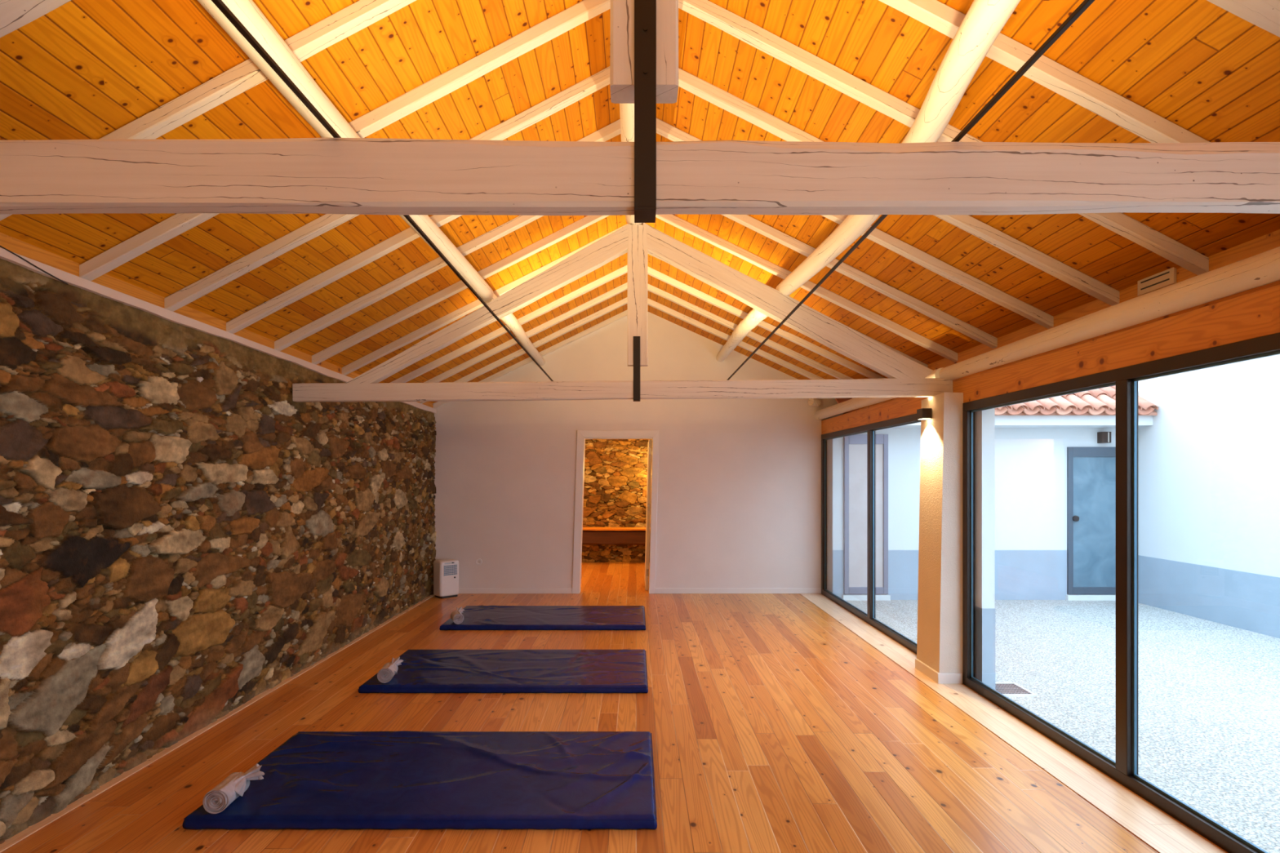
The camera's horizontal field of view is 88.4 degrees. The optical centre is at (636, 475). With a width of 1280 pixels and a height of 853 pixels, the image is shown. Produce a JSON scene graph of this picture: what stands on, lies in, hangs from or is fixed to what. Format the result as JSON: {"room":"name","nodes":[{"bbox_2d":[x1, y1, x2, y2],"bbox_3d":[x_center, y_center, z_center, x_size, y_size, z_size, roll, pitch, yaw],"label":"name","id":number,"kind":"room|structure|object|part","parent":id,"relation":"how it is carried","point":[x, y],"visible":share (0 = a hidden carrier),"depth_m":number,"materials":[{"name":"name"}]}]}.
{"room":"exercise studio","nodes":[
{"label":"exercise studio","id":0,"kind":"room"},
{"bbox_2d":[0,258,436,844],"bbox_3d":[-2.566,0.285,5.407,0.076,2.490,6.014,0,0,0],"label":"wall","id":1,"kind":"structure","parent":0,"point":[183,537],"depth_m":3.54,"materials":[{"name":"stone"}]},
{"bbox_2d":[0,594,434,852],"bbox_3d":[-2.564,1.497,3.035,0.072,0.006,10.670,0,0,0],"label":"trim","id":2,"kind":"structure","parent":1,"relation":"attached to","point":[9,842],"depth_m":3.47,"materials":[{"name":"brown wood"}]},
{"bbox_2d":[0,562,1227,852],"bbox_3d":[-0.165,1.560,4.560,5.170,0.120,14.120,0,0,0],"label":"floor","id":3,"kind":"structure","parent":0,"point":[774,726],"depth_m":3.66,"materials":[{"name":"brown wood"}]},
{"bbox_2d":[182,731,657,830],"bbox_3d":[-0.915,1.456,3.255,2.008,0.084,0.954,0,0,0],"label":"exercise mat","id":4,"kind":"object","parent":3,"relation":"on","point":[391,780],"visible":0.98,"depth_m":3.08,"materials":[{"name":"blue fabric"}]},
{"bbox_2d":[202,764,264,813],"bbox_3d":[-1.761,1.374,2.910,0.184,0.132,0.214,0,0,-3],"label":"rolled towel","id":5,"kind":"object","parent":4,"relation":"on","point":[220,797],"visible":1,"depth_m":2.85,"materials":[{"name":"fabric"}]},
{"bbox_2d":[433,559,458,598],"bbox_3d":[-2.357,1.272,8.167,0.260,0.455,0.208,0,0,-44],"label":"dehumidifier","id":6,"kind":"object","parent":3,"relation":"on","point":[446,571],"visible":1,"depth_m":8.09,"materials":[{"name":"white paint"}]},
{"bbox_2d":[444,564,457,576],"bbox_3d":[-2.284,1.160,8.099,0.180,0.130,0.005,0,0,-44],"label":"grille","id":7,"kind":"object","parent":6,"relation":"attached to","point":[450,570],"depth_m":8.10,"materials":[{"name":"white paint"}]},
{"bbox_2d":[358,648,648,693],"bbox_3d":[-0.917,1.467,5.018,1.999,0.061,0.979,0,0,0],"label":"exercise mat","id":8,"kind":"object","parent":3,"relation":"on","point":[420,671],"visible":0.97,"depth_m":4.86,"materials":[{"name":"blue fabric"}]},
{"bbox_2d":[377,657,403,683],"bbox_3d":[-1.764,1.379,4.686,0.132,0.132,0.215,0,0,2],"label":"rolled towel","id":9,"kind":"object","parent":8,"relation":"on","point":[388,670],"visible":1,"depth_m":4.61,"materials":[{"name":"fabric"}]},
{"bbox_2d":[439,605,645,630],"bbox_3d":[-0.907,1.467,6.872,2.004,0.062,0.989,0,0,0],"label":"exercise mat","id":10,"kind":"object","parent":3,"relation":"on","point":[475,617],"visible":0.96,"depth_m":6.73,"materials":[{"name":"blue plastic"}]},
{"bbox_2d":[450,606,464,624],"bbox_3d":[-1.765,1.381,6.518,0.140,0.132,0.218,0,0,-20],"label":"rolled towel","id":11,"kind":"object","parent":10,"relation":"on","point":[456,616],"visible":1,"depth_m":6.44,"materials":[{"name":"fabric"}]},
{"bbox_2d":[962,332,1279,852],"bbox_3d":[2.381,0.487,1.232,0.057,2.026,7.025,0,0,0],"label":"window","id":12,"kind":"structure","parent":3,"relation":"on","point":[1124,771],"depth_m":3.17,"materials":[{"name":"brown metal"}]},
{"bbox_2d":[582,439,652,562],"bbox_3d":[-0.200,0.265,11.406,2.400,2.530,0.071,0,0,0],"label":"wall","id":13,"kind":"structure","parent":0,"point":[615,470],"depth_m":11.40,"materials":[{"name":"stone"}]},
{"bbox_2d":[582,530,645,545],"bbox_3d":[-0.175,1.052,11.281,2.250,0.269,0.212,0,0,0],"label":"wooden beam","id":14,"kind":"structure","parent":13,"relation":"attached to","point":[588,537],"depth_m":11.18,"materials":[{"name":"brown wood"}]},
{"bbox_2d":[582,527,650,530],"bbox_3d":[-0.175,0.905,11.260,2.250,0.044,0.266,0,0,0],"label":"wooden shelf","id":15,"kind":"object","parent":14,"relation":"on","point":[584,528],"visible":0.45,"depth_m":11.13,"materials":[{"name":"brown wood"}]},
{"bbox_2d":[433,311,837,593],"bbox_3d":[-0.100,-0.293,8.470,5.600,3.786,0.160,0,0,0],"label":"wall","id":16,"kind":"structure","parent":0,"point":[739,493],"depth_m":8.39,"materials":[{"name":"white paint"}]},
{"bbox_2d":[475,558,482,564],"bbox_3d":[-2.005,1.095,8.389,0.086,0.086,0.020,0,0,0],"label":"wall socket","id":17,"kind":"object","parent":16,"relation":"attached to","point":[477,559],"visible":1,"depth_m":8.38,"materials":[{"name":"white paint"}]},
{"bbox_2d":[458,587,572,593],"bbox_3d":[-1.657,1.464,8.383,1.685,0.072,0.013,0,0,0],"label":"baseboard","id":18,"kind":"structure","parent":16,"relation":"attached to","point":[461,590],"depth_m":8.38,"materials":[{"name":"white paint"}]},
{"bbox_2d":[572,430,659,593],"bbox_3d":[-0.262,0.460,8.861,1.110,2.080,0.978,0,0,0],"label":"door frame","id":19,"kind":"structure","parent":16,"relation":"in","point":[652,467],"depth_m":8.37,"materials":[{"name":"white paint"}]},
{"bbox_2d":[654,587,820,593],"bbox_3d":[1.294,1.464,8.383,2.112,0.072,0.013,0,0,0],"label":"baseboard","id":20,"kind":"structure","parent":16,"relation":"attached to","point":[657,590],"depth_m":8.38,"materials":[{"name":"white paint"}]},
{"bbox_2d":[808,398,821,406],"bbox_3d":[2.245,-0.933,8.275,0.129,0.108,0.111,0,0,-24],"label":"stub","id":21,"kind":"object","parent":16,"relation":"attached to","point":[811,402],"visible":0.91,"depth_m":8.24,"materials":[{"name":"white wood"}]},
{"bbox_2d":[821,397,928,434],"bbox_3d":[2.531,-0.616,6.690,0.338,0.179,3.400,0,0,0],"label":"trim","id":22,"kind":"structure","parent":16,"relation":"attached to","point":[900,406],"depth_m":6.51,"materials":[{"name":"brown wood"}]},
{"bbox_2d":[814,367,943,420],"bbox_3d":[2.333,-0.771,6.700,0.125,0.129,3.400,0,0,0],"label":"log","id":23,"kind":"object","parent":22,"relation":"on","point":[854,403],"visible":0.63,"depth_m":7.01,"materials":[{"name":"white wood"}]},
{"bbox_2d":[800,593,1225,852],"bbox_3d":[2.211,1.498,3.035,0.262,0.004,10.670,0,0,0],"label":"trim","id":24,"kind":"structure","parent":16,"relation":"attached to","point":[1162,833],"depth_m":3.46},
{"bbox_2d":[1137,266,1176,296],"bbox_3d":[2.593,-0.990,3.280,0.018,0.124,0.230,0,0,0],"label":"air vent","id":25,"kind":"object","parent":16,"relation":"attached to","point":[1166,277],"visible":0.6,"depth_m":3.27,"materials":[{"name":"beige plastic"}]},
{"bbox_2d":[0,0,1279,403],"bbox_3d":[0.015,-1.749,3.050,5.470,1.810,11.100,0,0,0],"label":"ceiling","id":26,"kind":"structure","parent":0,"point":[81,69],"depth_m":3.00,"materials":[{"name":"brown wood"}]},
{"bbox_2d":[0,0,416,220],"bbox_3d":[-1.317,-1.619,2.510,2.593,1.410,0.062,0,0,0],"label":"rafter","id":27,"kind":"object","parent":26,"relation":"attached to","point":[352,19],"visible":0.56,"depth_m":2.48,"materials":[{"name":"white wood"}]},
{"bbox_2d":[211,0,341,137],"bbox_3d":[-0.605,-0.706,1.141,0.015,0.040,0.384,0,0,0],"label":"linear light","id":28,"kind":"object","parent":26,"relation":"attached to","point":[228,14],"depth_m":1.15,"materials":[{"name":"black metal"}]},
{"bbox_2d":[79,0,610,280],"bbox_3d":[-1.317,-1.607,3.070,2.593,1.399,0.062,0,0,0],"label":"rafter","id":29,"kind":"object","parent":26,"relation":"attached to","point":[448,82],"visible":0.73,"depth_m":3.04,"materials":[{"name":"white wood"}]},
{"bbox_2d":[164,66,609,311],"bbox_3d":[-1.318,-1.596,3.620,2.593,1.391,0.062,0,0,0],"label":"rafter","id":30,"kind":"object","parent":26,"relation":"attached to","point":[566,97],"visible":0.66,"depth_m":3.59,"materials":[{"name":"white wood"}]},
{"bbox_2d":[274,215,543,351],"bbox_3d":[-1.316,-1.572,4.710,2.593,1.368,0.062,0,0,0],"label":"rafter","id":31,"kind":"object","parent":26,"relation":"attached to","point":[508,227],"visible":0.63,"depth_m":4.68,"materials":[{"name":"white wood"}]},
{"bbox_2d":[226,119,620,333],"bbox_3d":[-1.316,-1.583,4.160,2.593,1.378,0.062,0,0,0],"label":"rafter","id":32,"kind":"object","parent":26,"relation":"attached to","point":[612,130],"visible":0.53,"depth_m":4.13,"materials":[{"name":"white wood"}]},
{"bbox_2d":[311,215,608,364],"bbox_3d":[-1.317,-1.561,5.250,2.592,1.358,0.062,0,0,0],"label":"rafter","id":33,"kind":"object","parent":26,"relation":"attached to","point":[588,220],"visible":0.85,"depth_m":5.22,"materials":[{"name":"white wood"}]},
{"bbox_2d":[403,214,553,381],"bbox_3d":[-0.605,-0.706,3.235,0.015,0.040,3.011,0,0,0],"label":"linear light","id":34,"kind":"object","parent":26,"relation":"attached to","point":[407,216],"depth_m":2.41,"materials":[{"name":"black metal"}]},
{"bbox_2d":[342,223,628,375],"bbox_3d":[-1.317,-1.551,5.780,2.592,1.347,0.062,0,0,0],"label":"rafter","id":35,"kind":"object","parent":26,"relation":"attached to","point":[455,315],"visible":0.66,"depth_m":5.75,"materials":[{"name":"white wood"}]},
{"bbox_2d":[390,264,627,382],"bbox_3d":[-1.317,-1.529,6.780,2.592,1.328,0.062,0,0,0],"label":"rafter","id":36,"kind":"object","parent":26,"relation":"attached to","point":[623,270],"visible":0.91,"depth_m":6.75,"materials":[{"name":"white wood"}]},
{"bbox_2d":[419,297,627,404],"bbox_3d":[-1.317,-1.506,7.850,2.592,1.306,0.061,0,0,0],"label":"rafter","id":37,"kind":"object","parent":26,"relation":"attached to","point":[611,308],"visible":0.73,"depth_m":7.82,"materials":[{"name":"white wood"}]},
{"bbox_2d":[423,282,627,382],"bbox_3d":[-1.317,-1.517,7.320,2.592,1.316,0.062,0,0,0],"label":"rafter","id":38,"kind":"object","parent":26,"relation":"attached to","point":[623,287],"visible":0.78,"depth_m":7.29,"materials":[{"name":"white wood"}]},
{"bbox_2d":[433,309,627,408],"bbox_3d":[-1.317,-1.495,8.370,2.592,1.297,0.062,0,0,0],"label":"rafter","id":39,"kind":"object","parent":26,"relation":"attached to","point":[624,313],"visible":0.7,"depth_m":8.34,"materials":[{"name":"white wood"}]},
{"bbox_2d":[647,283,852,378],"bbox_3d":[1.332,-1.549,7.330,2.621,1.256,0.062,0,0,0],"label":"rafter","id":40,"kind":"object","parent":26,"relation":"attached to","point":[778,347],"visible":0.8,"depth_m":7.30,"materials":[{"name":"white wood"}]},
{"bbox_2d":[647,297,853,398],"bbox_3d":[1.332,-1.542,7.860,2.622,1.240,0.062,0,0,0],"label":"rafter","id":41,"kind":"object","parent":26,"relation":"attached to","point":[651,303],"visible":0.7,"depth_m":7.83,"materials":[{"name":"white wood"}]},
{"bbox_2d":[647,266,886,378],"bbox_3d":[1.332,-1.558,6.800,2.622,1.274,0.062,0,0,0],"label":"rafter","id":42,"kind":"object","parent":26,"relation":"attached to","point":[705,297],"visible":0.84,"depth_m":6.77,"materials":[{"name":"white wood"}]},
{"bbox_2d":[655,213,957,362],"bbox_3d":[1.332,-1.579,5.350,2.622,1.316,0.062,0,0,0],"label":"rafter","id":43,"kind":"object","parent":26,"relation":"attached to","point":[670,219],"visible":0.8,"depth_m":5.32,"materials":[{"name":"white wood"}]},
{"bbox_2d":[726,214,888,380],"bbox_3d":[0.654,-0.706,3.215,0.016,0.040,2.971,0,0,0],"label":"linear light","id":44,"kind":"object","parent":26,"relation":"attached to","point":[882,216],"depth_m":2.41,"materials":[{"name":"black metal"}]},
{"bbox_2d":[656,117,1053,328],"bbox_3d":[1.332,-1.599,4.130,2.623,1.355,0.062,0,0,0],"label":"rafter","id":45,"kind":"object","parent":26,"relation":"attached to","point":[664,129],"visible":0.56,"depth_m":4.10,"materials":[{"name":"white wood"}]},
{"bbox_2d":[720,213,997,348],"bbox_3d":[1.332,-1.588,4.770,2.623,1.335,0.061,0,0,0],"label":"rafter","id":46,"kind":"object","parent":26,"relation":"attached to","point":[746,220],"visible":0.67,"depth_m":4.74,"materials":[{"name":"white wood"}]},
{"bbox_2d":[851,328,928,367],"bbox_3d":[1.332,-1.571,5.900,2.622,1.298,0.062,0,0,0],"label":"rafter","id":47,"kind":"object","parent":26,"relation":"attached to","point":[882,344],"visible":0.08,"depth_m":5.87,"materials":[{"name":"white wood"}]},
{"bbox_2d":[678,67,1119,306],"bbox_3d":[1.332,-1.607,3.570,2.623,1.370,0.062,0,0,0],"label":"rafter","id":48,"kind":"object","parent":26,"relation":"attached to","point":[700,87],"visible":0.62,"depth_m":3.54,"materials":[{"name":"white wood"}]},
{"bbox_2d":[678,0,1208,275],"bbox_3d":[1.332,-1.615,3.020,2.622,1.387,0.062,0,0,0],"label":"rafter","id":49,"kind":"object","parent":26,"relation":"attached to","point":[748,32],"visible":0.67,"depth_m":2.99,"materials":[{"name":"white wood"}]},
{"bbox_2d":[951,0,1094,142],"bbox_3d":[0.654,-0.706,1.149,0.016,0.040,0.401,0,0,0],"label":"linear light","id":50,"kind":"object","parent":26,"relation":"attached to","point":[1072,18],"depth_m":1.15,"materials":[{"name":"black metal"}]},
{"bbox_2d":[879,0,1209,142],"bbox_3d":[1.331,-1.623,2.470,2.623,1.406,0.062,0,0,0],"label":"rafter","id":51,"kind":"object","parent":26,"relation":"attached to","point":[943,18],"visible":0.66,"depth_m":2.44,"materials":[{"name":"white wood"}]},
{"bbox_2d":[821,413,920,653],"bbox_3d":[2.381,0.487,6.758,0.057,2.026,3.245,0,0,0],"label":"window","id":52,"kind":"structure","parent":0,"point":[868,617],"depth_m":6.65,"materials":[{"name":"brown metal"}]},
{"bbox_2d":[915,392,995,689],"bbox_3d":[2.343,0.425,4.902,0.340,2.250,0.601,0,0,0],"label":"pillar","id":53,"kind":"structure","parent":0,"point":[940,595],"depth_m":4.75,"materials":[{"name":"paint"}]},
{"bbox_2d":[292,222,952,402],"bbox_3d":[-0.100,-1.225,4.940,4.921,1.334,0.094,0,0,0],"label":"roof truss","id":54,"kind":"object","parent":53,"relation":"on","point":[906,376],"visible":0.98,"depth_m":4.90,"materials":[{"name":"white wood"}]},
{"bbox_2d":[197,0,493,300],"bbox_3d":[-1.210,-1.411,2.641,0.192,0.167,4.685,0,0,1],"label":"ceiling purlin","id":55,"kind":"object","parent":54,"relation":"on","point":[246,11],"visible":0.64,"depth_m":2.34,"materials":[{"name":"white wood"}]},
{"bbox_2d":[483,293,545,365],"bbox_3d":[-1.169,-1.405,6.699,0.119,0.182,3.424,0,0,-1],"label":"log","id":56,"kind":"object","parent":54,"relation":"on","point":[512,322],"visible":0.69,"depth_m":6.54,"materials":[{"name":"white wood"}]},
{"bbox_2d":[619,103,643,225],"bbox_3d":[0.000,-1.956,3.160,0.177,0.184,3.601,0,0,0],"label":"log","id":57,"kind":"object","parent":54,"relation":"on","point":[626,110],"visible":0.09,"depth_m":3.54,"materials":[{"name":"white wood"}]},
{"bbox_3d":[0.011,-1.350,4.936,0.153,1.044,0.074,0,0,0],"label":"king post","id":58,"kind":"part","parent":54,"relation":"part of","materials":[{"name":"white wood"}]},
{"bbox_2d":[716,295,789,362],"bbox_3d":[1.071,-1.437,6.697,0.177,0.261,3.425,0,0,-1],"label":"log","id":59,"kind":"object","parent":54,"relation":"on","point":[753,317],"visible":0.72,"depth_m":6.41,"materials":[{"name":"white wood"}]},
{"bbox_2d":[775,0,1020,295],"bbox_3d":[1.122,-1.415,2.640,0.317,0.151,4.696,0,0,2],"label":"ceiling purlin","id":60,"kind":"object","parent":54,"relation":"on","point":[984,20],"visible":0.73,"depth_m":2.37,"materials":[{"name":"white wood"}]},
{"bbox_2d":[916,408,931,419],"bbox_3d":[2.181,-0.469,4.980,0.072,0.078,0.100,0,0,0],"label":"wall lamp","id":61,"kind":"object","parent":53,"relation":"attached to","point":[923,413],"visible":1,"depth_m":4.93,"materials":[{"name":"brown metal"}]},
{"bbox_3d":[2.263,1.462,4.933,0.179,0.076,0.394,0,0,0],"label":"baseboard","id":62,"kind":"part","parent":53,"relation":"part of","materials":[{"name":"white paint"}]},
{"bbox_2d":[851,229,1279,408],"bbox_3d":[2.651,-0.868,3.045,0.098,0.336,10.690,0,0,0],"label":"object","id":63,"kind":"structure","parent":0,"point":[1270,241],"depth_m":3.51,"materials":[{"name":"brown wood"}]},
{"bbox_2d":[952,284,1279,403],"bbox_3d":[2.531,-0.616,1.315,0.338,0.179,7.230,0,0,0],"label":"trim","id":64,"kind":"structure","parent":0,"point":[1255,314],"depth_m":3.06,"materials":[{"name":"brown wood"}]},
{"bbox_2d":[938,246,1279,380],"bbox_3d":[2.359,-0.784,1.335,0.150,0.145,7.270,0,0,0],"label":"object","id":65,"kind":"structure","parent":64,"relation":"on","point":[1262,268],"depth_m":3.00,"materials":[{"name":"white wood"}]},
{"bbox_3d":[-2.785,0.375,3.045,0.330,2.350,10.690,0,0,0],"label":"wall","id":66,"kind":"structure","parent":0,"visible":0},
{"bbox_2d":[0,245,68,284],"bbox_3d":[-2.548,-0.895,2.775,0.012,0.076,0.351,0,0,0],"label":"wire","id":67,"kind":"object","parent":66,"relation":"attached to","point":[20,257],"visible":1,"depth_m":2.78,"materials":[{"name":"black plastic"}]},
{"bbox_2d":[0,232,433,408],"bbox_3d":[-2.618,-0.967,3.045,0.085,0.231,10.690,0,0,0],"label":"trim","id":68,"kind":"structure","parent":66,"relation":"attached to","point":[16,246],"depth_m":3.38,"materials":[{"name":"brown wood"}]},
{"bbox_2d":[0,247,435,413],"bbox_3d":[-2.675,-0.884,3.045,0.250,0.176,10.690,0,0,0],"label":"trim","id":69,"kind":"structure","parent":66,"relation":"on","point":[71,279],"depth_m":3.54,"materials":[{"name":"paint"}]},
{"label":"outside","id":70,"kind":"structure","parent":0,"visible":0},
{"bbox_2d":[846,600,1279,852],"bbox_3d":[5.710,1.610,1.150,6.580,0.180,14.300,0,0,0],"label":"courtyard","id":71,"kind":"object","parent":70,"point":[1209,691],"visible":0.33,"depth_m":4.67,"materials":[{"name":"grey gravel"}]},
{"bbox_2d":[825,385,1159,599],"bbox_3d":[4.225,-0.467,8.892,3.630,4.134,2.756,0,0,0],"label":"outbuilding","id":72,"kind":"structure","parent":71,"relation":"on","point":[1033,438],"depth_m":8.07,"materials":[{"name":"paint"}]},
{"bbox_2d":[842,434,890,600],"bbox_3d":[2.812,0.510,8.050,0.575,2.040,0.060,0,0,0],"label":"door","id":73,"kind":"structure","parent":72,"relation":"attached to","point":[855,446],"depth_m":8.06,"materials":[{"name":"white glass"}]},
{"bbox_3d":[2.812,0.485,8.060,0.425,1.750,0.010,0,0,0],"label":"pane","id":74,"kind":"part","parent":73,"relation":"part of","materials":[{"name":"clear glass"}]},
{"bbox_3d":[2.812,1.492,8.045,0.575,0.075,0.050,0,0,0],"label":"sill","id":75,"kind":"part","parent":73,"relation":"part of","materials":[{"name":"stone"}]},
{"bbox_2d":[1065,447,1115,600],"bbox_3d":[5.638,0.588,8.045,0.745,1.885,0.070,0,0,0],"label":"door","id":76,"kind":"structure","parent":72,"relation":"attached to","point":[1091,471],"depth_m":8.06,"materials":[{"name":"blue metal"}]},
{"bbox_3d":[5.362,0.520,8.022,0.070,0.070,0.024,0,0,0],"label":"handle","id":77,"kind":"part","parent":76,"relation":"part of","materials":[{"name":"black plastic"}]},
{"bbox_3d":[5.638,1.492,8.045,0.745,0.075,0.050,0,0,0],"label":"sill","id":78,"kind":"part","parent":76,"relation":"part of","materials":[{"name":"stone"}]},
{"bbox_2d":[1097,431,1111,443],"bbox_3d":[5.710,-0.470,8.024,0.110,0.136,0.092,0,0,0],"label":"wall lamp","id":79,"kind":"object","parent":72,"relation":"attached to","point":[1102,437],"visible":1,"depth_m":7.98,"materials":[{"name":"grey metal"}]},
{"bbox_2d":[995,682,1037,697],"bbox_3d":[2.630,1.516,4.661,0.260,0.017,0.272,0,0,0],"label":"drain grate","id":80,"kind":"object","parent":71,"relation":"on","point":[1007,689],"visible":0.7,"depth_m":4.63,"materials":[{"name":"metal"}]},
{"bbox_2d":[1137,354,1279,638],"bbox_3d":[6.142,0.000,2.100,0.256,3.200,16.200,0,0,0],"label":"wall","id":81,"kind":"structure","parent":71,"relation":"on","point":[1209,459],"depth_m":6.86,"materials":[{"name":"white paint"}]},
{"bbox_3d":[-2.574,0.285,0.050,0.069,2.490,4.700,0,0,0],"label":"wall","id":82,"kind":"structure","parent":0,"visible":0},
{"bbox_2d":[0,0,1279,222],"bbox_3d":[-0.050,-1.225,1.427,5.100,1.328,0.095,0,0,0],"label":"roof truss","id":83,"kind":"object","parent":82,"relation":"attached to","point":[644,178],"visible":1,"depth_m":1.39,"materials":[{"name":"white wood"}]},
{"bbox_3d":[0.017,-1.350,1.427,0.146,1.044,0.074,0,0,0],"label":"king post","id":84,"kind":"part","parent":83,"relation":"part of","materials":[{"name":"white wood"}]}
]}

